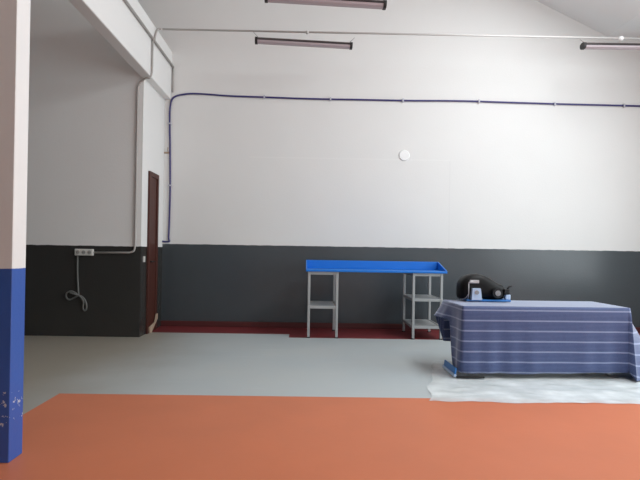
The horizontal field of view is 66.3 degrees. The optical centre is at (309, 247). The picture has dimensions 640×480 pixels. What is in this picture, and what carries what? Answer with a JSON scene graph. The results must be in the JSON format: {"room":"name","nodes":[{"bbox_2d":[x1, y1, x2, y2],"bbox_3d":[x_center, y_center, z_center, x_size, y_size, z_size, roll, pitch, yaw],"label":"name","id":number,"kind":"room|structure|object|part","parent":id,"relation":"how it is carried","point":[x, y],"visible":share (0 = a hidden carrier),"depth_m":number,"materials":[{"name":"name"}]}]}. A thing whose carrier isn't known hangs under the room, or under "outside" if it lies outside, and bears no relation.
{"room":"industrial workshop","nodes":[
{"label":"industrial workshop","id":0,"kind":"room"},
{"bbox_2d":[24,0,164,336],"bbox_3d":[-3.663,-1.687,7.173,2.760,5.774,0.999,1,0,-1],"label":"wall","id":1,"kind":"structure","parent":0,"point":[83,92],"depth_m":6.68,"materials":[{"name":"paint"}]},
{"bbox_2d":[75,249,93,255],"bbox_3d":[-3.062,0.062,6.644,0.250,0.090,0.053,1,0,-1],"label":"block","id":2,"kind":"object","parent":1,"relation":"attached to","point":[81,252],"visible":1,"depth_m":6.62,"materials":[{"name":"white plastic"}]},
{"bbox_2d":[65,256,87,310],"bbox_3d":[-3.167,0.484,6.643,0.299,0.754,0.045,1,0,-1],"label":"extension cord","id":3,"kind":"object","parent":2,"relation":"hanging from","point":[83,299],"visible":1,"depth_m":6.64,"materials":[{"name":"grey plastic"}]},
{"bbox_2d":[93,40,153,253],"bbox_3d":[-2.530,-1.370,6.651,0.769,2.910,0.057,1,0,-1],"label":"conduit","id":4,"kind":"object","parent":1,"relation":"attached to","point":[150,76],"visible":1,"depth_m":6.66,"materials":[{"name":"grey plastic"}]},
{"bbox_2d":[145,171,158,333],"bbox_3d":[-2.280,0.067,7.143,0.059,2.310,0.430,1,0,-1],"label":"door","id":5,"kind":"structure","parent":1,"relation":"in","point":[153,179],"depth_m":7.13,"materials":[{"name":"red wood"}]},
{"bbox_2d":[0,326,639,479],"bbox_3d":[0.363,1.236,1.847,10.800,0.001,11.700,1,0,-1],"label":"floor","id":6,"kind":"structure","parent":0,"point":[167,402],"depth_m":3.59,"materials":[{"name":"orange paint"}]},
{"bbox_2d":[0,0,30,462],"bbox_3d":[-1.937,-0.811,2.823,0.555,4.030,0.135,1,0,-1],"label":"pillar","id":7,"kind":"structure","parent":6,"relation":"on","point":[14,14],"depth_m":2.76,"materials":[{"name":"paint"}]},
{"bbox_2d":[148,313,157,332],"bbox_3d":[-2.284,1.100,7.138,0.016,0.237,0.390,1,0,-1],"label":"scrap","id":8,"kind":"object","parent":6,"relation":"on","point":[151,326],"visible":1,"depth_m":7.13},
{"bbox_2d":[306,260,446,339],"bbox_3d":[0.917,0.733,7.151,1.965,1.077,0.710,1,0,-1],"label":"workbench","id":9,"kind":"object","parent":6,"relation":"on","point":[316,267],"visible":0.99,"depth_m":7.18,"materials":[{"name":"blue paint"}]},
{"bbox_3d":[-0.016,0.788,6.833,0.034,0.912,0.034,1,0,-1],"label":"leg","id":10,"kind":"part","parent":9,"relation":"part of","materials":[{"name":"grey paint"}]},
{"bbox_2d":[310,301,334,305],"bbox_3d":[0.175,0.821,7.153,0.354,0.012,0.625,1,0,-1],"label":"shelf","id":11,"kind":"object","parent":9,"relation":"attached to","point":[312,303],"depth_m":7.16,"materials":[{"name":"grey metal"}]},
{"bbox_3d":[0.175,0.830,7.154,0.416,0.038,0.666,1,0,-1],"label":"shelf rail","id":12,"kind":"part","parent":9,"relation":"part of","materials":[{"name":"grey metal"}]},
{"bbox_3d":[0.183,0.357,7.156,0.416,0.040,0.666,1,0,-1],"label":"rail","id":13,"kind":"part","parent":9,"relation":"part of","materials":[{"name":"grey metal"}]},
{"bbox_3d":[0.368,0.797,7.477,0.034,0.912,0.034,1,0,-1],"label":"leg","id":14,"kind":"part","parent":9,"relation":"part of","materials":[{"name":"grey paint"}]},
{"bbox_3d":[0.374,0.794,6.837,0.034,0.912,0.034,1,0,-1],"label":"leg","id":15,"kind":"part","parent":9,"relation":"part of","materials":[{"name":"grey paint"}]},
{"bbox_2d":[306,268,446,273],"bbox_3d":[0.925,0.331,7.038,1.965,0.030,0.480,1,0,-1],"label":"countertop","id":16,"kind":"structure","parent":9,"relation":"on","point":[308,269],"depth_m":6.80,"materials":[{"name":"blue paint"}]},
{"bbox_3d":[1.438,0.814,7.487,0.034,0.912,0.034,1,0,-1],"label":"leg","id":17,"kind":"part","parent":9,"relation":"part of","materials":[{"name":"grey paint"}]},
{"bbox_3d":[1.444,0.811,6.847,0.034,0.912,0.034,1,0,-1],"label":"leg","id":18,"kind":"part","parent":9,"relation":"part of","materials":[{"name":"grey paint"}]},
{"bbox_3d":[1.631,1.113,7.167,0.416,0.038,0.666,1,0,-1],"label":"shelf rail","id":19,"kind":"part","parent":9,"relation":"part of","materials":[{"name":"grey metal"}]},
{"bbox_2d":[406,320,437,325],"bbox_3d":[1.631,1.104,7.166,0.354,0.012,0.625,1,0,-1],"label":"shelf","id":20,"kind":"object","parent":9,"relation":"attached to","point":[409,322],"depth_m":7.11,"materials":[{"name":"grey metal"}]},
{"bbox_3d":[1.637,0.733,7.168,0.416,0.038,0.666,1,0,-1],"label":"shelf rail","id":21,"kind":"part","parent":9,"relation":"part of","materials":[{"name":"grey metal"}]},
{"bbox_3d":[1.643,0.380,7.170,0.416,0.040,0.666,1,0,-1],"label":"rail","id":22,"kind":"part","parent":9,"relation":"part of","materials":[{"name":"grey metal"}]},
{"bbox_2d":[407,295,437,298],"bbox_3d":[1.637,0.724,7.168,0.354,0.012,0.625,1,0,-1],"label":"shelf","id":23,"kind":"object","parent":9,"relation":"attached to","point":[408,296],"depth_m":7.08,"materials":[{"name":"grey metal"}]},
{"bbox_3d":[1.827,0.820,7.491,0.034,0.912,0.034,1,0,-1],"label":"leg","id":24,"kind":"part","parent":9,"relation":"part of","materials":[{"name":"grey paint"}]},
{"bbox_3d":[1.834,0.817,6.851,0.034,0.912,0.034,1,0,-1],"label":"leg","id":25,"kind":"part","parent":9,"relation":"part of","materials":[{"name":"grey paint"}]},
{"bbox_2d":[427,361,639,403],"bbox_3d":[2.449,1.276,4.773,2.967,0.010,1.568,1,0,-1],"label":"plastic sheet","id":26,"kind":"object","parent":6,"relation":"on","point":[616,388],"visible":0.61,"depth_m":4.43,"materials":[{"name":"white plastic"}]},
{"bbox_2d":[442,360,456,376],"bbox_3d":[1.405,1.211,4.938,0.033,0.086,0.400,1,0,-1],"label":"board","id":27,"kind":"object","parent":26,"relation":"on","point":[447,366],"visible":1,"depth_m":4.90,"materials":[{"name":"plastic"}]},
{"bbox_2d":[456,376,484,377],"bbox_3d":[1.545,1.248,4.721,0.270,0.016,0.025,1,0,-1],"label":"bar","id":28,"kind":"object","parent":26,"relation":"on","point":[456,376],"visible":1,"depth_m":4.71,"materials":[{"name":"metal"}]},
{"bbox_2d":[137,0,639,326],"bbox_3d":[0.360,-2.209,7.815,11.200,6.950,0.200,1,0,-1],"label":"wall","id":29,"kind":"structure","parent":0,"point":[542,201],"depth_m":7.72,"materials":[{"name":"paint"}]},
{"bbox_2d":[69,0,171,99],"bbox_3d":[-2.183,-2.728,1.843,0.145,0.755,11.700,1,0,-1],"label":"beam","id":30,"kind":"structure","parent":29,"relation":"attached to","point":[113,19],"depth_m":5.98,"materials":[{"name":"white paint"}]},
{"bbox_2d":[123,0,173,67],"bbox_3d":[-2.084,-2.964,3.339,0.072,0.251,8.688,1,0,-1],"label":"pipe","id":31,"kind":"object","parent":30,"relation":"attached to","point":[125,1],"visible":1,"depth_m":6.53,"materials":[{"name":"grey plastic"}]},
{"bbox_2d":[172,68,173,91],"bbox_3d":[-2.149,-2.624,7.673,0.024,0.380,0.023,1,0,-1],"label":"pipe","id":32,"kind":"object","parent":29,"relation":"attached to","point":[172,68],"visible":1,"depth_m":7.66,"materials":[{"name":"grey plastic"}]},
{"bbox_2d":[161,320,639,332],"bbox_3d":[1.687,1.244,7.700,8.040,0.085,0.020,1,0,-1],"label":"baseboard","id":33,"kind":"structure","parent":29,"relation":"attached to","point":[163,323],"depth_m":7.67,"materials":[{"name":"red paint"}]},
{"bbox_2d":[162,93,639,242],"bbox_3d":[2.126,-1.188,7.710,8.838,2.354,0.034,1,0,-1],"label":"cable","id":34,"kind":"object","parent":29,"relation":"attached to","point":[264,96],"visible":1,"depth_m":7.69,"materials":[{"name":"plastic"}]},
{"bbox_2d":[399,150,409,160],"bbox_3d":[1.484,-1.452,7.714,0.176,0.176,0.016,1,0,-1],"label":"cover plate","id":35,"kind":"object","parent":29,"relation":"attached to","point":[404,155],"visible":1,"depth_m":7.71,"materials":[{"name":"white plastic"}]},
{"bbox_2d":[536,0,639,36],"bbox_3d":[0.453,-4.526,1.877,11.200,2.616,11.700,1,0,-1],"label":"ceiling","id":36,"kind":"structure","parent":0,"point":[610,18],"depth_m":7.43,"materials":[{"name":"paint"}]},
{"bbox_3d":[5.899,-1.017,1.912,0.200,4.680,11.700,1,0,-1],"label":"wall","id":37,"kind":"structure","parent":0,"visible":0},
{"bbox_2d":[162,28,639,40],"bbox_3d":[1.854,-2.991,6.894,7.835,0.072,0.072,1,0,-1],"label":"conduit","id":38,"kind":"object","parent":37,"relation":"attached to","point":[621,38],"visible":1,"depth_m":6.88,"materials":[{"name":"grey plastic"}]},
{"bbox_2d":[254,33,353,49],"bbox_3d":[-0.084,-2.906,6.874,1.429,0.166,0.119,2,0,-3],"label":"fitting","id":39,"kind":"object","parent":38,"relation":"hanging from","point":[258,40],"visible":1,"depth_m":6.84,"materials":[{"name":"grey metal"}]},
{"bbox_2d":[257,39,349,48],"bbox_3d":[-0.087,-2.848,6.874,1.304,0.038,0.106,2,0,-3],"label":"diffuser","id":40,"kind":"object","parent":39,"relation":"attached to","point":[284,42],"depth_m":6.84,"materials":[{"name":"white plastic"}]},
{"bbox_2d":[580,40,639,49],"bbox_3d":[4.519,-2.862,6.919,1.428,0.136,0.118,1,0,-1],"label":"fitting","id":41,"kind":"object","parent":38,"relation":"hanging from","point":[585,45],"visible":1,"depth_m":6.87,"materials":[{"name":"grey metal"}]},
{"bbox_2d":[585,45,639,49],"bbox_3d":[4.519,-2.819,6.918,1.304,0.038,0.106,1,0,-1],"label":"diffuser","id":42,"kind":"object","parent":41,"relation":"attached to","point":[589,47],"depth_m":6.88,"materials":[{"name":"white plastic"}]},
{"bbox_3d":[1.843,-2.923,5.513,7.880,0.026,0.027,1,0,-1],"label":"conduit","id":43,"kind":"object","parent":37,"relation":"attached to","visible":0},
{"bbox_2d":[264,0,386,9],"bbox_3d":[0.178,-2.812,5.496,1.429,0.191,0.119,2,0,-3],"label":"fitting","id":44,"kind":"object","parent":43,"relation":"hanging from","point":[368,4],"visible":1,"depth_m":5.47,"materials":[{"name":"grey metal"}]},
{"bbox_3d":[2.297,0.929,5.091,1.633,0.680,0.590,1,0,-2],"label":"covered table","id":45,"kind":"object","parent":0,"visible":0},
{"bbox_2d":[434,300,639,381],"bbox_3d":[2.445,0.925,5.050,2.169,0.688,0.854,1,0,-2],"label":"tablecloth","id":46,"kind":"object","parent":45,"relation":"on","point":[515,336],"visible":0.95,"depth_m":4.77,"materials":[{"name":"blue fabric"}]},
{"bbox_2d":[456,274,511,301],"bbox_3d":[1.871,0.424,5.256,0.553,0.285,0.282,1,0,-1],"label":"machine","id":47,"kind":"object","parent":46,"relation":"on","point":[470,287],"visible":1,"depth_m":5.17,"materials":[{"name":"black plastic"}]},
{"bbox_2d":[462,298,510,301],"bbox_3d":[1.879,0.557,5.253,0.468,0.018,0.216,1,0,-1],"label":"tray","id":48,"kind":"object","parent":46,"relation":"on","point":[466,299],"depth_m":5.15,"materials":[{"name":"blue plastic"}]}
]}

